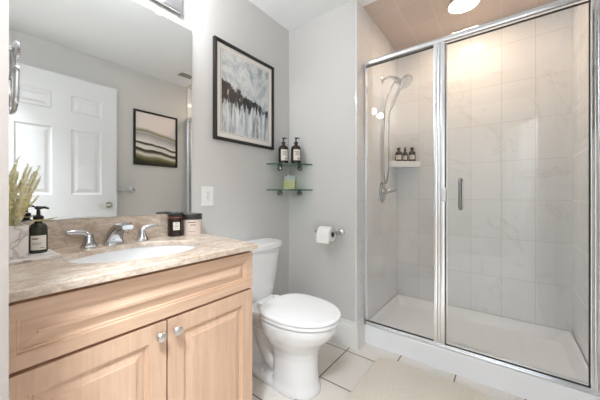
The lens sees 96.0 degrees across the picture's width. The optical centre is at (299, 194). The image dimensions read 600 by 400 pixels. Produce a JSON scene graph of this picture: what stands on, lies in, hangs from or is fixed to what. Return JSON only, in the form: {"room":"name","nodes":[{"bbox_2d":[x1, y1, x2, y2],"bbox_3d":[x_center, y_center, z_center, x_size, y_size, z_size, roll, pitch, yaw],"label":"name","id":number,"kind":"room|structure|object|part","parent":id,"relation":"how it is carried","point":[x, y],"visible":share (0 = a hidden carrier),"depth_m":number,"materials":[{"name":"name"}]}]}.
{"room":"bathroom","nodes":[
{"label":"bathroom","id":0,"kind":"room"},
{"bbox_2d":[48,0,288,295],"bbox_3d":[-0.337,-0.150,2.017,0.100,2.440,2.700,0,0,37],"label":"wall","id":1,"kind":"structure","parent":0,"point":[243,209],"depth_m":1.82,"materials":[{"name":"paint"}]},
{"bbox_2d":[19,214,167,251],"bbox_3d":[-0.855,0.158,1.232,0.021,0.111,0.820,0,0,37],"label":"backsplash","id":2,"kind":"structure","parent":1,"relation":"attached to","point":[57,238],"depth_m":1.18,"materials":[{"name":"beige stone"}]},
{"bbox_2d":[9,0,191,221],"bbox_3d":[-0.864,-0.427,1.232,0.010,1.054,0.801,0,0,37],"label":"wall mirror","id":3,"kind":"object","parent":1,"relation":"attached to","point":[104,110],"visible":1,"depth_m":1.20,"materials":[{"name":"silver mirror"}]},
{"bbox_2d":[153,0,181,14],"bbox_3d":[-0.819,-1.055,1.189,0.136,0.120,0.680,0,0,37],"label":"vanity light","id":4,"kind":"object","parent":1,"relation":"attached to","point":[175,6],"visible":1,"depth_m":1.44,"materials":[{"name":"silver metal"}]},
{"bbox_2d":[202,186,213,205],"bbox_3d":[-0.558,0.007,1.636,0.010,0.119,0.080,0,0,37],"label":"wall outlet","id":5,"kind":"object","parent":1,"relation":"attached to","point":[207,191],"visible":1,"depth_m":1.63,"materials":[{"name":"white plastic"}]},
{"bbox_2d":[205,190,210,201],"bbox_3d":[-0.556,0.007,1.634,0.004,0.075,0.036,0,0,37],"label":"receptacle","id":6,"kind":"object","parent":5,"relation":"attached to","point":[207,192],"depth_m":1.63,"materials":[{"name":"white plastic"}]},
{"bbox_2d":[213,35,273,149],"bbox_3d":[-0.368,-0.664,1.873,0.025,0.632,0.534,0,0,37],"label":"framed picture","id":7,"kind":"object","parent":1,"relation":"attached to","point":[243,84],"visible":1,"depth_m":1.83,"materials":[{"name":"grey"}]},
{"bbox_2d":[222,50,267,140],"bbox_3d":[-0.372,-0.664,1.876,0.010,0.516,0.418,0,0,37],"label":"artwork","id":8,"kind":"object","parent":7,"relation":"attached to","point":[244,82],"depth_m":1.85},
{"bbox_2d":[266,163,312,170],"bbox_3d":[-0.078,-0.214,2.073,0.244,0.047,0.265,0,0,37],"label":"corner shelf","id":9,"kind":"object","parent":1,"relation":"attached to","point":[280,165],"visible":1,"depth_m":2.10,"materials":[{"name":"clear glass"}]},
{"bbox_2d":[278,137,287,162],"bbox_3d":[-0.129,-0.343,2.107,0.079,0.210,0.078,0,0,37],"label":"pump bottle","id":10,"kind":"object","parent":9,"relation":"on","point":[283,150],"visible":0.93,"depth_m":2.07,"materials":[{"name":"brown glass"}]},
{"bbox_3d":[-0.078,-0.234,2.072,0.241,0.008,0.262,0,0,37],"label":"shelf glass","id":11,"kind":"part","parent":9,"relation":"part of","materials":[{"name":"clear glass"}]},
{"bbox_2d":[291,137,300,162],"bbox_3d":[-0.031,-0.343,2.104,0.079,0.210,0.078,0,0,37],"label":"pump bottle","id":12,"kind":"object","parent":9,"relation":"on","point":[295,150],"visible":0.91,"depth_m":2.07,"materials":[{"name":"black plastic"}]},
{"bbox_2d":[266,189,312,195],"bbox_3d":[-0.078,-0.018,2.073,0.244,0.047,0.265,0,0,37],"label":"corner shelf","id":13,"kind":"object","parent":1,"relation":"attached to","point":[299,191],"visible":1,"depth_m":2.04,"materials":[{"name":"clear glass"}]},
{"bbox_3d":[-0.078,-0.038,2.072,0.241,0.008,0.262,0,0,37],"label":"shelf glass","id":14,"kind":"part","parent":13,"relation":"part of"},
{"bbox_2d":[283,171,296,188],"bbox_3d":[-0.079,-0.113,2.099,0.100,0.141,0.100,0,0,3],"label":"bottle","id":15,"kind":"object","parent":13,"relation":"on","point":[287,184],"visible":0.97,"depth_m":2.05,"materials":[{"name":"glass"}]},
{"bbox_2d":[289,0,354,321],"bbox_3d":[0.183,-0.150,2.119,0.603,2.440,0.126,0,0,37],"label":"wall","id":16,"kind":"structure","parent":0,"point":[322,48],"depth_m":2.05,"materials":[{"name":"paint"}]},
{"bbox_2d":[314,229,344,235],"bbox_3d":[0.208,0.268,1.971,0.224,0.052,0.080,0,0,37],"label":"toilet paper holder","id":17,"kind":"object","parent":16,"relation":"attached to","point":[341,232],"visible":0.6,"depth_m":1.93,"materials":[{"name":"silver metal"}]},
{"bbox_2d":[316,226,335,243],"bbox_3d":[0.191,0.284,1.951,0.106,0.112,0.106,0,0,37],"label":"toilet paper roll","id":18,"kind":"object","parent":17,"relation":"on","point":[324,234],"visible":0.96,"depth_m":1.91,"materials":[{"name":"white paper"}]},
{"bbox_3d":[0.276,0.268,1.919,0.052,0.052,0.080,0,0,37],"label":"post","id":19,"kind":"part","parent":17,"relation":"part of","materials":[{"name":"silver metal"}]},
{"bbox_2d":[330,318,364,349],"bbox_3d":[0.182,0.980,2.097,0.629,0.180,0.121,0,0,37],"label":"baseboard","id":20,"kind":"structure","parent":16,"relation":"attached to","point":[350,334],"depth_m":1.91,"materials":[{"name":"white paint"}]},
{"bbox_2d":[355,0,396,322],"bbox_3d":[0.615,-0.150,2.265,0.113,2.440,0.872,0,0,37],"label":"wall","id":21,"kind":"structure","parent":0,"point":[370,42],"depth_m":2.12,"materials":[{"name":"tile"}]},
{"bbox_2d":[379,182,397,201],"bbox_3d":[0.740,-0.025,2.255,0.099,0.176,0.170,0,0,37],"label":"shower valve","id":22,"kind":"object","parent":21,"relation":"attached to","point":[383,191],"visible":1,"depth_m":2.24,"materials":[{"name":"silver metal"}]},
{"bbox_3d":[0.755,-0.031,2.271,0.145,0.051,0.069,0,0,-36],"label":"lever","id":23,"kind":"part","parent":22,"relation":"part of","materials":[{"name":"silver metal"}]},
{"bbox_2d":[381,74,412,183],"bbox_3d":[0.796,-0.548,2.212,0.240,0.918,0.115,0,0,37],"label":"shower","id":24,"kind":"object","parent":21,"relation":"attached to","point":[405,81],"visible":1,"depth_m":2.23,"materials":[{"name":"silver metal"}]},
{"bbox_2d":[252,340,526,399],"bbox_3d":[-0.193,1.100,0.555,2.100,0.060,4.850,0,0,37],"label":"floor","id":25,"kind":"structure","parent":0,"point":[341,367],"depth_m":1.61,"materials":[{"name":"tile"}]},
{"bbox_2d":[9,251,251,399],"bbox_3d":[-0.648,0.653,1.044,0.576,0.834,0.764,0,0,37],"label":"vanity cabinet","id":26,"kind":"object","parent":25,"relation":"on","point":[182,332],"visible":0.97,"depth_m":0.83,"materials":[{"name":"brown wood"}]},
{"bbox_3d":[-0.562,0.676,0.744,0.020,0.527,0.378,0,0,37],"label":"door","id":27,"kind":"part","parent":26,"relation":"part of","materials":[{"name":"brown wood"}]},
{"bbox_2d":[9,233,257,301],"bbox_3d":[-0.635,0.224,1.064,0.574,0.022,0.820,0,0,37],"label":"countertop","id":28,"kind":"structure","parent":26,"relation":"on","point":[27,280],"depth_m":0.84,"materials":[{"name":"beige stone"}]},
{"bbox_2d":[9,249,61,264],"bbox_3d":[-0.930,0.208,0.896,0.165,0.010,0.182,0,0,37],"label":"marble tray","id":29,"kind":"object","parent":28,"relation":"on","point":[50,254],"visible":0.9,"depth_m":0.89,"materials":[{"name":"white stone"}]},
{"bbox_2d":[9,156,41,259],"bbox_3d":[-0.946,0.038,0.889,0.124,0.331,0.145,0,0,37],"label":"planter","id":30,"kind":"object","parent":29,"relation":"on","point":[18,233],"visible":0.78,"depth_m":0.88,"materials":[{"name":"white stone"}]},
{"bbox_3d":[-0.958,0.151,0.872,0.104,0.104,0.104,0,0,37],"label":"pot","id":31,"kind":"part","parent":30,"relation":"part of","materials":[{"name":"white stone"}]},
{"bbox_2d":[27,206,57,253],"bbox_3d":[-0.919,0.121,0.963,0.050,0.164,0.081,0,0,37],"label":"soap bottle","id":32,"kind":"object","parent":29,"relation":"on","point":[38,231],"visible":1,"depth_m":0.94,"materials":[{"name":"black plastic"}]},
{"bbox_2d":[65,222,158,248],"bbox_3d":[-0.769,0.164,1.157,0.170,0.099,0.349,0,0,37],"label":"bathroom faucet","id":33,"kind":"object","parent":28,"relation":"on","point":[114,236],"visible":1,"depth_m":1.14,"materials":[{"name":"silver metal"}]},
{"bbox_3d":[-0.876,0.160,1.077,0.028,0.044,0.090,0,0,25],"label":"handle lever","id":34,"kind":"part","parent":33,"relation":"part of","materials":[{"name":"silver metal"}]},
{"bbox_3d":[-0.863,0.187,1.103,0.062,0.052,0.062,0,0,37],"label":"handle","id":35,"kind":"part","parent":33,"relation":"part of","materials":[{"name":"silver metal"}]},
{"bbox_3d":[-0.777,0.164,1.147,0.170,0.099,0.076,0,0,37],"label":"spout","id":36,"kind":"part","parent":33,"relation":"part of","materials":[{"name":"silver metal"}]},
{"bbox_3d":[-0.740,0.187,1.265,0.062,0.052,0.062,0,0,37],"label":"handle","id":37,"kind":"part","parent":33,"relation":"part of","materials":[{"name":"silver metal"}]},
{"bbox_3d":[-0.719,0.160,1.284,0.086,0.044,0.027,0,0,-40],"label":"handle lever","id":38,"kind":"part","parent":33,"relation":"part of","materials":[{"name":"silver metal"}]},
{"bbox_2d":[71,245,194,262],"bbox_3d":[-0.622,0.307,1.056,0.384,0.143,0.496,0,0,37],"label":"undermount sink","id":39,"kind":"object","parent":28,"relation":"in","point":[153,251],"visible":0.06,"depth_m":1.19,"materials":[{"name":"ceramic"}]},
{"bbox_2d":[167,212,183,236],"bbox_3d":[-0.650,0.153,1.411,0.080,0.120,0.080,0,0,37],"label":"candle jar","id":40,"kind":"object","parent":28,"relation":"on","point":[174,219],"visible":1,"depth_m":1.38,"materials":[{"name":"brown glass"}]},
{"bbox_3d":[-0.650,0.098,1.411,0.080,0.012,0.080,0,0,37],"label":"lid","id":41,"kind":"part","parent":40,"relation":"part of","materials":[{"name":"black plastic"}]},
{"bbox_2d":[183,213,201,234],"bbox_3d":[-0.586,0.157,1.472,0.098,0.112,0.098,0,0,37],"label":"jar","id":42,"kind":"object","parent":28,"relation":"on","point":[192,222],"visible":0.97,"depth_m":1.43,"materials":[{"name":"beige"}]},
{"bbox_3d":[-0.586,0.116,1.472,0.098,0.030,0.098,0,0,37],"label":"lid","id":43,"kind":"part","parent":42,"relation":"part of","materials":[{"name":"grey plastic"}]},
{"bbox_3d":[-0.443,0.452,0.861,0.028,0.031,0.031,0,0,37],"label":"knob","id":44,"kind":"part","parent":26,"relation":"part of","materials":[{"name":"silver metal"}]},
{"bbox_3d":[-0.411,0.452,0.904,0.028,0.031,0.031,0,0,37],"label":"knob","id":45,"kind":"part","parent":26,"relation":"part of","materials":[{"name":"silver metal"}]},
{"bbox_3d":[-0.331,0.676,1.047,0.020,0.527,0.373,0,0,37],"label":"door","id":46,"kind":"part","parent":26,"relation":"part of","materials":[{"name":"brown wood"}]},
{"bbox_2d":[246,238,340,399],"bbox_3d":[-0.110,0.693,1.597,0.752,0.756,0.499,0,0,37],"label":"toilet","id":47,"kind":"object","parent":25,"relation":"on","point":[289,331],"visible":0.85,"depth_m":1.45,"materials":[{"name":"ceramic"}]},
{"bbox_3d":[-0.317,0.335,1.756,0.228,0.040,0.496,0,0,37],"label":"tank lid","id":48,"kind":"part","parent":47,"relation":"part of","materials":[{"name":"ceramic"}]},
{"bbox_3d":[-0.318,0.516,1.757,0.204,0.320,0.474,0,0,37],"label":"tank","id":49,"kind":"part","parent":47,"relation":"part of","materials":[{"name":"ceramic"}]},
{"bbox_3d":[-0.106,0.871,1.596,0.716,0.399,0.361,0,0,37],"label":"bowl","id":50,"kind":"part","parent":47,"relation":"part of","materials":[{"name":"ceramic"}]},
{"bbox_3d":[0.007,0.660,1.509,0.454,0.018,0.376,0,0,37],"label":"seat","id":51,"kind":"part","parent":47,"relation":"part of","materials":[{"name":"white plastic"}]},
{"bbox_3d":[0.007,0.639,1.509,0.458,0.018,0.380,0,0,37],"label":"lid","id":52,"kind":"part","parent":47,"relation":"part of","materials":[{"name":"white plastic"}]},
{"bbox_2d":[345,357,491,399],"bbox_3d":[0.508,1.060,1.244,0.620,0.019,0.875,0,0,37],"label":"bath mat","id":53,"kind":"object","parent":25,"relation":"on","point":[387,378],"visible":1,"depth_m":1.48,"materials":[{"name":"beige fabric"}]},
{"bbox_2d":[365,294,599,399],"bbox_3d":[1.165,1.005,1.910,1.188,0.130,0.766,0,0,37],"label":"shower tray","id":54,"kind":"object","parent":25,"relation":"on","point":[557,351],"visible":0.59,"depth_m":1.80,"materials":[{"name":"white ceramic"}]},
{"bbox_2d":[364,0,599,395],"bbox_3d":[0.948,-0.021,1.625,1.190,1.923,0.073,0,0,37],"label":"shower door frame","id":55,"kind":"structure","parent":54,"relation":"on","point":[440,44],"depth_m":1.61,"materials":[{"name":"silver metal"}]},
{"bbox_3d":[0.876,-0.017,1.695,0.063,1.886,0.042,0,0,37],"label":"post","id":56,"kind":"part","parent":55,"relation":"part of","materials":[{"name":"silver metal"}]},
{"bbox_3d":[0.954,-0.005,1.605,0.022,0.192,0.048,0,0,37],"label":"handle","id":57,"kind":"part","parent":55,"relation":"part of","materials":[{"name":"silver metal"}]},
{"bbox_3d":[0.956,-0.964,1.635,1.190,0.036,0.044,0,0,37],"label":"header rail","id":58,"kind":"part","parent":55,"relation":"part of","materials":[{"name":"silver metal"}]},
{"bbox_2d":[249,0,555,50],"bbox_3d":[0.401,-1.410,1.335,2.100,0.080,2.890,0,0,37],"label":"ceiling","id":59,"kind":"structure","parent":0,"point":[405,24],"depth_m":2.04,"materials":[{"name":"paint"}]},
{"bbox_2d":[447,0,479,13],"bbox_3d":[1.167,-1.362,1.927,0.208,0.016,0.208,0,0,37],"label":"recessed light","id":60,"kind":"object","parent":59,"relation":"in","point":[454,6],"visible":1,"depth_m":1.94,"materials":[{"name":"white metal"}]},
{"bbox_2d":[397,5,571,331],"bbox_3d":[1.377,-0.150,2.270,1.320,2.440,0.060,0,0,37],"label":"wall","id":61,"kind":"structure","parent":0,"point":[509,89],"depth_m":2.11,"materials":[{"name":"tile"}]},
{"bbox_2d":[390,161,420,168],"bbox_3d":[0.944,-0.277,2.426,0.215,0.053,0.216,0,0,37],"label":"soap shelf","id":62,"kind":"object","parent":61,"relation":"attached to","point":[394,164],"visible":0.91,"depth_m":2.41,"materials":[{"name":"white ceramic"}]},
{"bbox_2d":[395,148,401,160],"bbox_3d":[0.903,-0.364,2.469,0.060,0.135,0.061,0,0,37],"label":"bottle","id":63,"kind":"object","parent":62,"relation":"on","point":[398,155],"visible":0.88,"depth_m":2.45,"materials":[{"name":"brown glass"}]},
{"bbox_2d":[402,147,407,160],"bbox_3d":[0.963,-0.368,2.475,0.046,0.143,0.047,0,0,37],"label":"bottle","id":64,"kind":"object","parent":62,"relation":"on","point":[404,154],"visible":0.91,"depth_m":2.46,"materials":[{"name":"brown glass"}]},
{"bbox_2d":[408,147,415,160],"bbox_3d":[1.019,-0.364,2.456,0.060,0.135,0.061,0,0,37],"label":"bottle","id":65,"kind":"object","parent":62,"relation":"on","point":[412,155],"visible":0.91,"depth_m":2.44,"materials":[{"name":"brown glass"}]},
{"bbox_2d":[572,0,588,367],"bbox_3d":[1.654,-0.150,1.557,0.015,2.440,0.738,0,0,37],"label":"wall","id":66,"kind":"structure","parent":0,"point":[580,14],"depth_m":1.66,"materials":[{"name":"tile"}]},
{"bbox_3d":[-0.430,-0.150,0.393,1.920,2.440,0.265,0,0,37],"label":"wall","id":67,"kind":"structure","parent":0,"visible":0},
{"bbox_2d":[0,0,8,399],"bbox_3d":[-0.178,-0.035,0.121,1.010,2.210,0.147,0,0,37],"label":"trim","id":68,"kind":"structure","parent":67,"relation":"attached to","point":[4,4],"depth_m":0.43,"materials":[{"name":"beige paint"}]},
{"bbox_2d":[9,40,20,114],"bbox_3d":[-0.851,-0.343,0.763,0.157,0.216,0.083,0,0,37],"label":"towel ring","id":69,"kind":"object","parent":67,"relation":"attached to","point":[14,50],"visible":0.87,"depth_m":0.77,"materials":[{"name":"silver metal"}]},
{"bbox_3d":[-0.848,-0.423,0.768,0.056,0.056,0.073,0,0,37],"label":"post","id":70,"kind":"part","parent":69,"relation":"part of","materials":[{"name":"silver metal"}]}
]}

